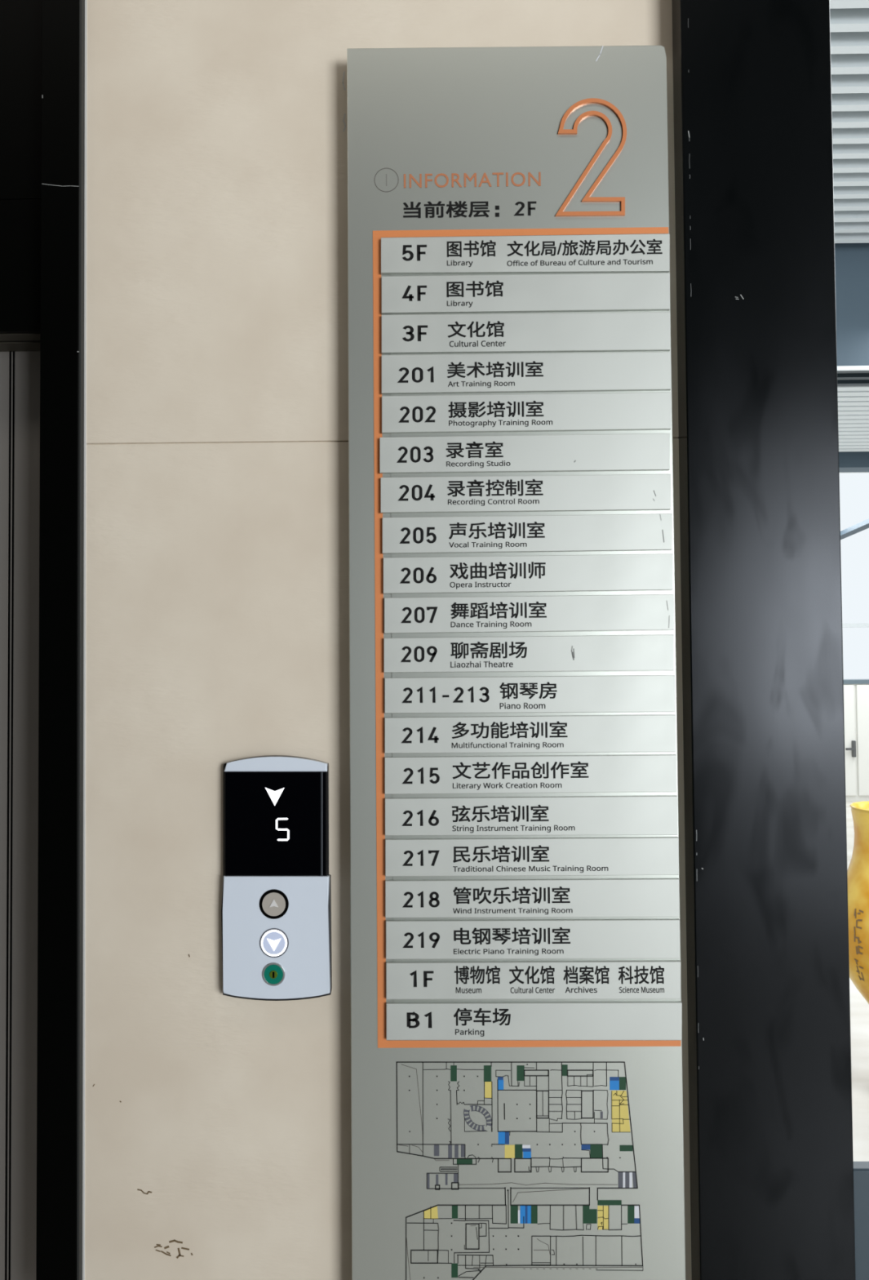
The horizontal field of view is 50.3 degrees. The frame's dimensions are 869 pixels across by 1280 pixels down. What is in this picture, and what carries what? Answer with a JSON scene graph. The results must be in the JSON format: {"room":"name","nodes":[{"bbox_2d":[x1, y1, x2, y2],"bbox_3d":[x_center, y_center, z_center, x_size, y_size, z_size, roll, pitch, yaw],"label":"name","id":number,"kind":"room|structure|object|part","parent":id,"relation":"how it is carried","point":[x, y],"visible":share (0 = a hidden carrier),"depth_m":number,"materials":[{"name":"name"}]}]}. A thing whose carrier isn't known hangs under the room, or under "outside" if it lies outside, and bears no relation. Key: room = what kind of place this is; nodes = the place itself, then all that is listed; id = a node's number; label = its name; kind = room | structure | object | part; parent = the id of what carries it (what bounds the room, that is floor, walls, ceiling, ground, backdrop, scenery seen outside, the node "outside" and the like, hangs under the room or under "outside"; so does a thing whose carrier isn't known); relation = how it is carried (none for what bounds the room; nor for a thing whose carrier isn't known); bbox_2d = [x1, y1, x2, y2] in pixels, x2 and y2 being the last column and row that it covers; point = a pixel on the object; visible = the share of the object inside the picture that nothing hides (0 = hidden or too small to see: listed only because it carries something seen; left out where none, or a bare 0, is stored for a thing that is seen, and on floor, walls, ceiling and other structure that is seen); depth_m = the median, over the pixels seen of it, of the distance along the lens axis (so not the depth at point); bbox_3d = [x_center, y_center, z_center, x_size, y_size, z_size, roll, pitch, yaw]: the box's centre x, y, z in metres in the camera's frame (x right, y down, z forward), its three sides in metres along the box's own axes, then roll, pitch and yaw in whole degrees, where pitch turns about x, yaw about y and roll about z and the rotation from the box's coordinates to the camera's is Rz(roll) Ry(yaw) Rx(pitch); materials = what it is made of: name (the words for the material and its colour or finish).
{"room":"elevator lobby","nodes":[
{"label":"elevator lobby","id":0,"kind":"room"},
{"bbox_2d":[0,0,692,1279],"bbox_3d":[-0.742,-0.098,1.307,2.192,3.200,0.140,0,-2,1],"label":"wall","id":1,"kind":"structure","parent":0,"point":[218,1126],"depth_m":1.23,"materials":[{"name":"beige stone"}]},
{"bbox_2d":[0,333,39,1279],"bbox_3d":[-1.166,0.534,1.310,1.332,1.944,0.100,0,-2,1],"label":"door","id":2,"kind":"structure","parent":1,"relation":"in","point":[20,362],"depth_m":1.33,"materials":[{"name":"silver metal"}]},
{"bbox_2d":[35,0,79,1279],"bbox_3d":[-0.496,-0.010,1.286,0.053,1.812,0.132,0,-2,1],"label":"trim","id":3,"kind":"structure","parent":1,"relation":"attached to","point":[57,851],"depth_m":1.22,"materials":[{"name":"black metal"}]},
{"bbox_2d":[76,0,84,1279],"bbox_3d":[-0.468,-0.010,1.276,0.005,1.811,0.112,0,-2,1],"label":"trim","id":4,"kind":"structure","parent":1,"relation":"attached to","point":[82,2],"depth_m":1.22,"materials":[{"name":"grey metal"}]},
{"bbox_2d":[82,0,87,1279],"bbox_3d":[-0.468,-0.020,1.232,0.007,1.809,0.003,0,-2,1],"label":"trim","id":5,"kind":"structure","parent":1,"relation":"attached to","point":[86,1],"depth_m":1.23,"materials":[{"name":"grey metal"}]},
{"bbox_2d":[221,755,332,1000],"bbox_3d":[-0.208,0.311,1.209,0.144,0.318,0.019,0,-2,1],"label":"panel","id":6,"kind":"object","parent":1,"relation":"attached to","point":[276,906],"visible":1,"depth_m":1.20,"materials":[{"name":"metal aluminium"},{"name":"black glass"},{"name":"white plastic"}]},
{"bbox_3d":[-0.206,0.386,1.204,0.139,0.158,0.007,0,-2,1],"label":"plate","id":7,"kind":"part","parent":6,"relation":"part of","materials":[{"name":"white metal"}]},
{"bbox_2d":[346,45,685,1279],"bbox_3d":[0.100,0.089,1.200,0.422,1.734,0.040,0,-2,1],"label":"sign","id":8,"kind":"object","parent":1,"relation":"attached to","point":[517,1080],"visible":1,"depth_m":1.18,"materials":[{"name":"silver metal"}]},
{"bbox_3d":[0.116,-0.240,1.192,0.374,0.047,0.006,0,-2,1],"label":"room plate","id":9,"kind":"part","parent":8,"relation":"part of","materials":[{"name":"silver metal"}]},
{"bbox_3d":[0.117,-0.188,1.191,0.373,0.046,0.006,0,-2,1],"label":"room plate","id":10,"kind":"part","parent":8,"relation":"part of","materials":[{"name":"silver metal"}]},
{"bbox_3d":[0.118,-0.449,1.198,0.374,0.048,0.006,0,-2,1],"label":"room plate","id":11,"kind":"part","parent":8,"relation":"part of","materials":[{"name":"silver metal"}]},
{"bbox_3d":[0.117,-0.499,1.200,0.374,0.049,0.006,0,-2,1],"label":"room plate","id":12,"kind":"part","parent":8,"relation":"part of","materials":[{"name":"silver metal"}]},
{"bbox_3d":[0.118,-0.345,1.195,0.374,0.050,0.006,0,-2,1],"label":"room plate","id":13,"kind":"part","parent":8,"relation":"part of","materials":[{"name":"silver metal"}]},
{"bbox_3d":[0.118,-0.397,1.197,0.374,0.050,0.006,0,-2,1],"label":"room plate","id":14,"kind":"part","parent":8,"relation":"part of","materials":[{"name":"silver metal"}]},
{"bbox_3d":[0.118,-0.293,1.194,0.373,0.048,0.006,0,-2,1],"label":"room plate","id":15,"kind":"part","parent":8,"relation":"part of","materials":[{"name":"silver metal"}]},
{"bbox_3d":[0.119,-0.137,1.190,0.372,0.047,0.006,0,-2,1],"label":"room plate","id":16,"kind":"part","parent":8,"relation":"part of","materials":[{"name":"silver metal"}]},
{"bbox_3d":[0.120,-0.085,1.188,0.372,0.048,0.006,0,-2,1],"label":"room plate","id":17,"kind":"part","parent":8,"relation":"part of","materials":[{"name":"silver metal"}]},
{"bbox_3d":[0.121,0.018,1.185,0.371,0.046,0.006,0,-2,1],"label":"room plate","id":18,"kind":"part","parent":8,"relation":"part of","materials":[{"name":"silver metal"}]},
{"bbox_3d":[0.121,-0.034,1.187,0.371,0.047,0.006,0,-2,1],"label":"room plate","id":19,"kind":"part","parent":8,"relation":"part of","materials":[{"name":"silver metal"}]},
{"bbox_3d":[0.122,0.070,1.184,0.371,0.047,0.006,0,-2,1],"label":"room plate","id":20,"kind":"part","parent":8,"relation":"part of","materials":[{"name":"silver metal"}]},
{"bbox_3d":[0.122,0.120,1.182,0.372,0.047,0.006,0,-2,1],"label":"room plate","id":21,"kind":"part","parent":8,"relation":"part of","materials":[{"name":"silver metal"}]},
{"bbox_3d":[0.122,0.172,1.181,0.372,0.048,0.006,0,-2,1],"label":"room plate","id":22,"kind":"part","parent":8,"relation":"part of","materials":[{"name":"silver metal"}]},
{"bbox_3d":[0.123,0.225,1.179,0.373,0.049,0.006,0,-2,1],"label":"room plate","id":23,"kind":"part","parent":8,"relation":"part of","materials":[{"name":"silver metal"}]},
{"bbox_3d":[0.124,0.329,1.177,0.374,0.048,0.006,0,-2,1],"label":"room plate","id":24,"kind":"part","parent":8,"relation":"part of","materials":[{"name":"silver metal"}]},
{"bbox_3d":[0.124,0.276,1.178,0.373,0.047,0.006,0,-2,1],"label":"room plate","id":25,"kind":"part","parent":8,"relation":"part of","materials":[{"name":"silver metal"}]},
{"bbox_3d":[0.125,0.380,1.175,0.373,0.049,0.006,0,-2,1],"label":"room plate","id":26,"kind":"part","parent":8,"relation":"part of","materials":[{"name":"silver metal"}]},
{"bbox_3d":[0.125,0.432,1.174,0.374,0.047,0.006,0,-2,1],"label":"room plate","id":27,"kind":"part","parent":8,"relation":"part of","materials":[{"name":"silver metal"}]},
{"bbox_3d":[0.126,0.483,1.172,0.374,0.047,0.006,0,-2,1],"label":"room plate","id":28,"kind":"part","parent":8,"relation":"part of","materials":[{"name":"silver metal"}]},
{"bbox_3d":[0.124,-0.009,1.189,0.361,1.030,0.001,0,-2,1],"label":"plate rail","id":29,"kind":"part","parent":8,"relation":"part of","materials":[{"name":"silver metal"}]},
{"bbox_2d":[671,0,856,1279],"bbox_3d":[0.423,-0.110,1.212,0.194,3.200,0.063,0,-2,1],"label":"pillar","id":30,"kind":"structure","parent":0,"point":[771,1153],"depth_m":1.18,"materials":[{"name":"black metal"}]},
{"bbox_2d":[853,1161,868,1279],"bbox_3d":[1.874,1.096,1.248,2.700,0.768,0.022,0,-2,1],"label":"floor","id":31,"kind":"structure","parent":30,"relation":"attached to","point":[861,1169],"depth_m":1.26,"materials":[{"name":"blue"}]},
{"bbox_2d":[830,0,868,243],"bbox_3d":[4.766,-1.836,2.611,8.500,0.240,2.649,0,-2,1],"label":"ceiling","id":32,"kind":"structure","parent":0,"point":[849,19],"depth_m":3.01,"materials":[{"name":"white metal"}]},
{"bbox_2d":[835,243,868,365],"bbox_3d":[4.985,-1.562,3.954,8.100,0.737,0.040,0,-2,1],"label":"trim","id":33,"kind":"structure","parent":32,"relation":"attached to","point":[851,260],"depth_m":3.97,"materials":[{"name":"blue"}]},
{"bbox_2d":[837,365,868,370],"bbox_3d":[4.988,-1.189,3.917,8.100,0.018,0.011,0,-2,1],"label":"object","id":34,"kind":"structure","parent":33,"relation":"attached to","point":[839,367],"depth_m":3.95,"materials":[{"name":"white"}]},
{"bbox_2d":[837,370,868,451],"bbox_3d":[5.015,-1.649,6.525,8.100,0.080,2.275,0,-2,1],"label":"ceiling","id":35,"kind":"structure","parent":0,"point":[853,401],"depth_m":6.42,"materials":[{"name":"white metal"}]},
{"bbox_2d":[840,518,868,539],"bbox_3d":[4.301,-1.131,9.458,0.087,0.079,2.290,-1,-2,6],"label":"ceiling lamp","id":36,"kind":"object","parent":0,"point":[864,525],"visible":0.44,"depth_m":9.39,"materials":[{"name":"white"}]},
{"bbox_2d":[842,622,868,627],"bbox_3d":[5.090,0.067,11.571,8.100,3.350,0.060,0,-2,1],"label":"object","id":37,"kind":"structure","parent":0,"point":[846,624],"depth_m":11.55,"materials":[{"name":"white paint"}]},
{"bbox_2d":[846,801,868,1161],"bbox_3d":[4.869,1.633,6.688,8.450,0.050,10.870,0,-2,1],"label":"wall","id":38,"kind":"structure","parent":0,"point":[860,1006],"depth_m":3.40,"materials":[{"name":"white paint"}]},
{"bbox_2d":[844,679,868,801],"bbox_3d":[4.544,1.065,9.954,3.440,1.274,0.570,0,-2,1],"label":"door","id":39,"kind":"structure","parent":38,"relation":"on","point":[856,691],"depth_m":9.72,"materials":[{"name":"white"}]},
{"bbox_3d":[4.035,1.058,9.736,0.788,1.164,0.020,0,-2,1],"label":"door","id":40,"kind":"part","parent":39,"relation":"part of","materials":[{"name":"white"}]},
{"bbox_3d":[4.367,1.142,9.694,0.110,0.171,0.050,0,-2,1],"label":"handle","id":41,"kind":"part","parent":39,"relation":"part of","materials":[{"name":"grey metal"}]},
{"bbox_3d":[4.847,1.051,9.726,0.788,1.164,0.020,0,-2,1],"label":"door","id":42,"kind":"part","parent":39,"relation":"part of","materials":[{"name":"white"}]},
{"bbox_2d":[848,800,868,1004],"bbox_3d":[1.571,1.053,3.153,0.369,0.966,0.369,0,-2,1],"label":"floor vase","id":43,"kind":"object","parent":38,"relation":"on","point":[859,867],"visible":0.84,"depth_m":3.10,"materials":[{"name":"yellow ceramic"}]},
{"bbox_3d":[5.034,-1.572,8.076,8.100,0.187,0.060,0,-2,1],"label":"trim","id":44,"kind":"structure","parent":0,"visible":0},
{"bbox_2d":[839,451,868,472],"bbox_3d":[5.033,-1.572,7.936,8.100,0.195,0.200,0,-2,1],"label":"trim","id":45,"kind":"structure","parent":44,"relation":"attached to","point":[849,461],"depth_m":7.85,"materials":[{"name":"blue"}]}
]}

